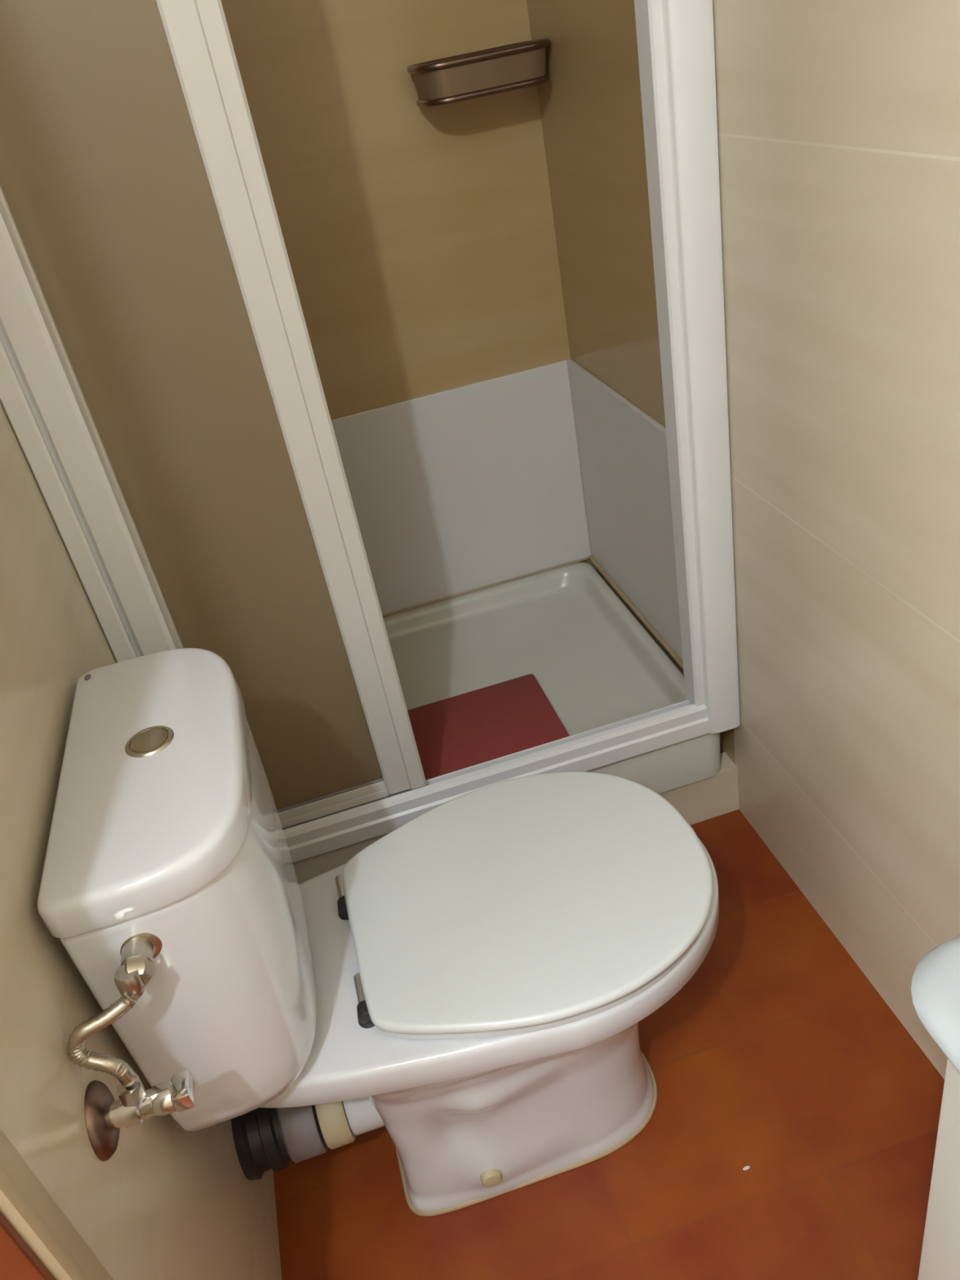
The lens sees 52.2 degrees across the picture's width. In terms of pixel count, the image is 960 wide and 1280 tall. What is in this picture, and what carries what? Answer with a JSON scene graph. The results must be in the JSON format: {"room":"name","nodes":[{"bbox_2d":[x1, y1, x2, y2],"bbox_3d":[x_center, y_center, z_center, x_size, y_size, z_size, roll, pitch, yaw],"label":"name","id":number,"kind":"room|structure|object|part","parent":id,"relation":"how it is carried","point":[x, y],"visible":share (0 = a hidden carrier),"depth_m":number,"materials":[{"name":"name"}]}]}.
{"room":"bathroom","nodes":[
{"label":"bathroom","id":0,"kind":"room"},
{"bbox_2d":[0,400,281,1279],"bbox_3d":[-0.617,-0.395,0.985,0.100,2.400,1.510,-16,32,-7],"label":"wall","id":1,"kind":"structure","parent":0,"point":[171,1202],"depth_m":0.88,"materials":[{"name":"beige tile"}]},
{"bbox_2d":[0,1211,56,1279],"bbox_3d":[-0.424,-0.027,0.341,0.110,2.400,0.009,-16,32,-7],"label":"trim","id":2,"kind":"structure","parent":1,"relation":"attached to","point":[18,1261],"depth_m":0.61,"materials":[{"name":"brown wood"}]},
{"bbox_2d":[0,1128,113,1279],"bbox_3d":[-0.426,-0.040,0.363,0.116,2.400,0.044,-16,32,-7],"label":"trim","id":3,"kind":"structure","parent":1,"relation":"attached to","point":[25,1202],"depth_m":0.64,"materials":[{"name":"beige paint"}]},
{"bbox_2d":[66,932,194,1160],"bbox_3d":[-0.284,0.332,0.802,0.086,0.155,0.105,-16,32,-7],"label":"water supply valve","id":4,"kind":"object","parent":1,"relation":"attached to","point":[104,1116],"visible":1,"depth_m":0.79,"materials":[{"name":"metal"}]},
{"bbox_3d":[-0.254,0.376,0.810,0.033,0.026,0.026,-16,32,-7],"label":"handle","id":5,"kind":"part","parent":4,"relation":"part of","materials":[{"name":"silver metal"}]},
{"bbox_2d":[231,1101,355,1180],"bbox_3d":[-0.238,0.616,1.258,0.136,0.104,0.104,-16,32,-7],"label":"pipe","id":6,"kind":"object","parent":1,"relation":"attached to","point":[265,1139],"visible":0.63,"depth_m":1.22,"materials":[{"name":"black plastic"}]},
{"bbox_2d":[221,0,596,570],"bbox_3d":[-0.392,-0.906,1.719,1.000,2.400,0.100,-16,32,-7],"label":"wall","id":7,"kind":"structure","parent":0,"point":[420,243],"depth_m":1.79,"materials":[{"name":"tile"}]},
{"bbox_2d":[331,360,591,614],"bbox_3d":[-0.207,-0.261,2.079,0.890,0.460,0.008,-16,32,-7],"label":"panel","id":8,"kind":"object","parent":7,"relation":"attached to","point":[461,489],"visible":0.56,"depth_m":2.09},
{"bbox_2d":[407,38,550,106],"bbox_3d":[0.001,-0.960,1.661,0.235,0.062,0.148,-16,32,-7],"label":"basket","id":9,"kind":"object","parent":7,"relation":"attached to","point":[518,65],"visible":1,"depth_m":1.61,"materials":[{"name":"metal"}]},
{"bbox_2d":[273,809,944,1279],"bbox_3d":[-0.192,0.933,1.075,2.000,0.050,3.150,-16,32,-7],"label":"floor","id":10,"kind":"structure","parent":0,"point":[779,1057],"depth_m":1.29,"materials":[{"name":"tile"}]},
{"bbox_2d":[37,648,719,1216],"bbox_3d":[-0.029,0.351,1.167,0.646,0.768,0.383,-16,32,-7],"label":"toilet","id":11,"kind":"object","parent":10,"relation":"on","point":[474,984],"visible":0.99,"depth_m":1.04,"materials":[{"name":"white ceramic"}]},
{"bbox_3d":[-0.313,0.115,0.944,0.174,0.036,0.380,-16,32,-7],"label":"tank lid","id":12,"kind":"part","parent":11,"relation":"part of","materials":[{"name":"white ceramic"}]},
{"bbox_3d":[-0.281,0.265,1.040,0.166,0.322,0.372,-16,32,-7],"label":"tank","id":13,"kind":"part","parent":11,"relation":"part of","materials":[{"name":"white ceramic"}]},
{"bbox_3d":[0.013,0.499,1.267,0.620,0.401,0.370,-16,32,-7],"label":"bowl","id":14,"kind":"part","parent":11,"relation":"part of","materials":[{"name":"white ceramic"}]},
{"bbox_3d":[0.056,0.288,1.159,0.426,0.016,0.376,-16,32,-7],"label":"lid","id":15,"kind":"part","parent":11,"relation":"part of","materials":[{"name":"white plastic"}]},
{"bbox_3d":[0.059,0.302,1.168,0.414,0.013,0.364,-16,32,-7],"label":"seat","id":16,"kind":"part","parent":11,"relation":"part of","materials":[{"name":"white plastic"}]},
{"bbox_2d":[742,1165,750,1169],"bbox_3d":[0.342,0.677,1.258,0.010,0.002,0.004,-16,32,-7],"label":"paper scrap","id":17,"kind":"object","parent":10,"relation":"on","point":[747,1167],"visible":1,"depth_m":1.26,"materials":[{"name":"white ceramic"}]},
{"bbox_2d":[917,1058,959,1279],"bbox_3d":[0.540,0.617,0.550,0.366,0.780,0.523,-16,32,-7],"label":"vanity cabinet","id":18,"kind":"object","parent":10,"relation":"on","point":[940,1250],"visible":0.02,"depth_m":0.61,"materials":[{"name":"beige paint"}]},
{"bbox_2d":[911,935,959,1073],"bbox_3d":[0.466,0.248,0.317,0.364,0.129,0.582,-16,32,-7],"label":"washbasin","id":19,"kind":"object","parent":18,"relation":"in","point":[935,980],"visible":1,"depth_m":0.52,"materials":[{"name":"ceramic"}]},
{"bbox_2d":[657,751,738,825],"bbox_3d":[0.031,0.381,1.732,0.900,0.100,0.048,-16,32,-7],"label":"wall","id":20,"kind":"structure","parent":0,"point":[717,795],"depth_m":1.76,"materials":[{"name":"beige tile"}]},
{"bbox_2d":[293,555,720,884],"bbox_3d":[-0.070,0.140,1.936,0.892,0.120,0.688,-16,32,-7],"label":"shower tray","id":21,"kind":"object","parent":20,"relation":"on","point":[562,625],"visible":0.39,"depth_m":2.03,"materials":[{"name":"white ceramic"}]},
{"bbox_2d":[0,0,739,863],"bbox_3d":[-0.142,-0.488,1.159,0.900,1.790,0.079,-16,32,-7],"label":"shower frame","id":22,"kind":"object","parent":21,"relation":"on","point":[41,401],"visible":0.67,"depth_m":1.27,"materials":[{"name":"white metal"}]},
{"bbox_2d":[0,0,426,828],"bbox_3d":[-0.374,-0.432,1.126,0.300,1.690,0.022,-16,32,-7],"label":"shower door","id":23,"kind":"structure","parent":22,"relation":"attached to","point":[136,197],"depth_m":1.19,"materials":[{"name":"white glass"}]},
{"bbox_3d":[-0.254,0.264,1.562,0.214,0.030,0.018,-16,32,-7],"label":"frame","id":24,"kind":"part","parent":23,"relation":"part of","materials":[{"name":"white metal"}]},
{"bbox_3d":[-0.007,0.232,1.619,0.856,0.060,0.059,-16,32,-7],"label":"rail","id":25,"kind":"part","parent":22,"relation":"part of","materials":[{"name":"white metal"}]},
{"bbox_2d":[407,674,569,780],"bbox_3d":[-0.067,0.196,1.809,0.436,0.014,0.274,-16,32,-7],"label":"bath mat","id":26,"kind":"object","parent":21,"relation":"on","point":[509,717],"visible":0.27,"depth_m":1.83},
{"bbox_2d":[526,0,959,1079],"bbox_3d":[0.511,-0.337,0.530,0.100,2.400,3.100,-16,32,-7],"label":"wall","id":27,"kind":"structure","parent":0,"point":[838,121],"depth_m":1.17,"materials":[{"name":"beige tile"}]},
{"bbox_2d":[566,359,682,660],"bbox_3d":[0.305,-0.226,1.859,0.010,0.460,0.670,-16,32,-7],"label":"panel","id":28,"kind":"object","parent":27,"relation":"attached to","point":[623,453],"visible":0.56,"depth_m":1.89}
]}

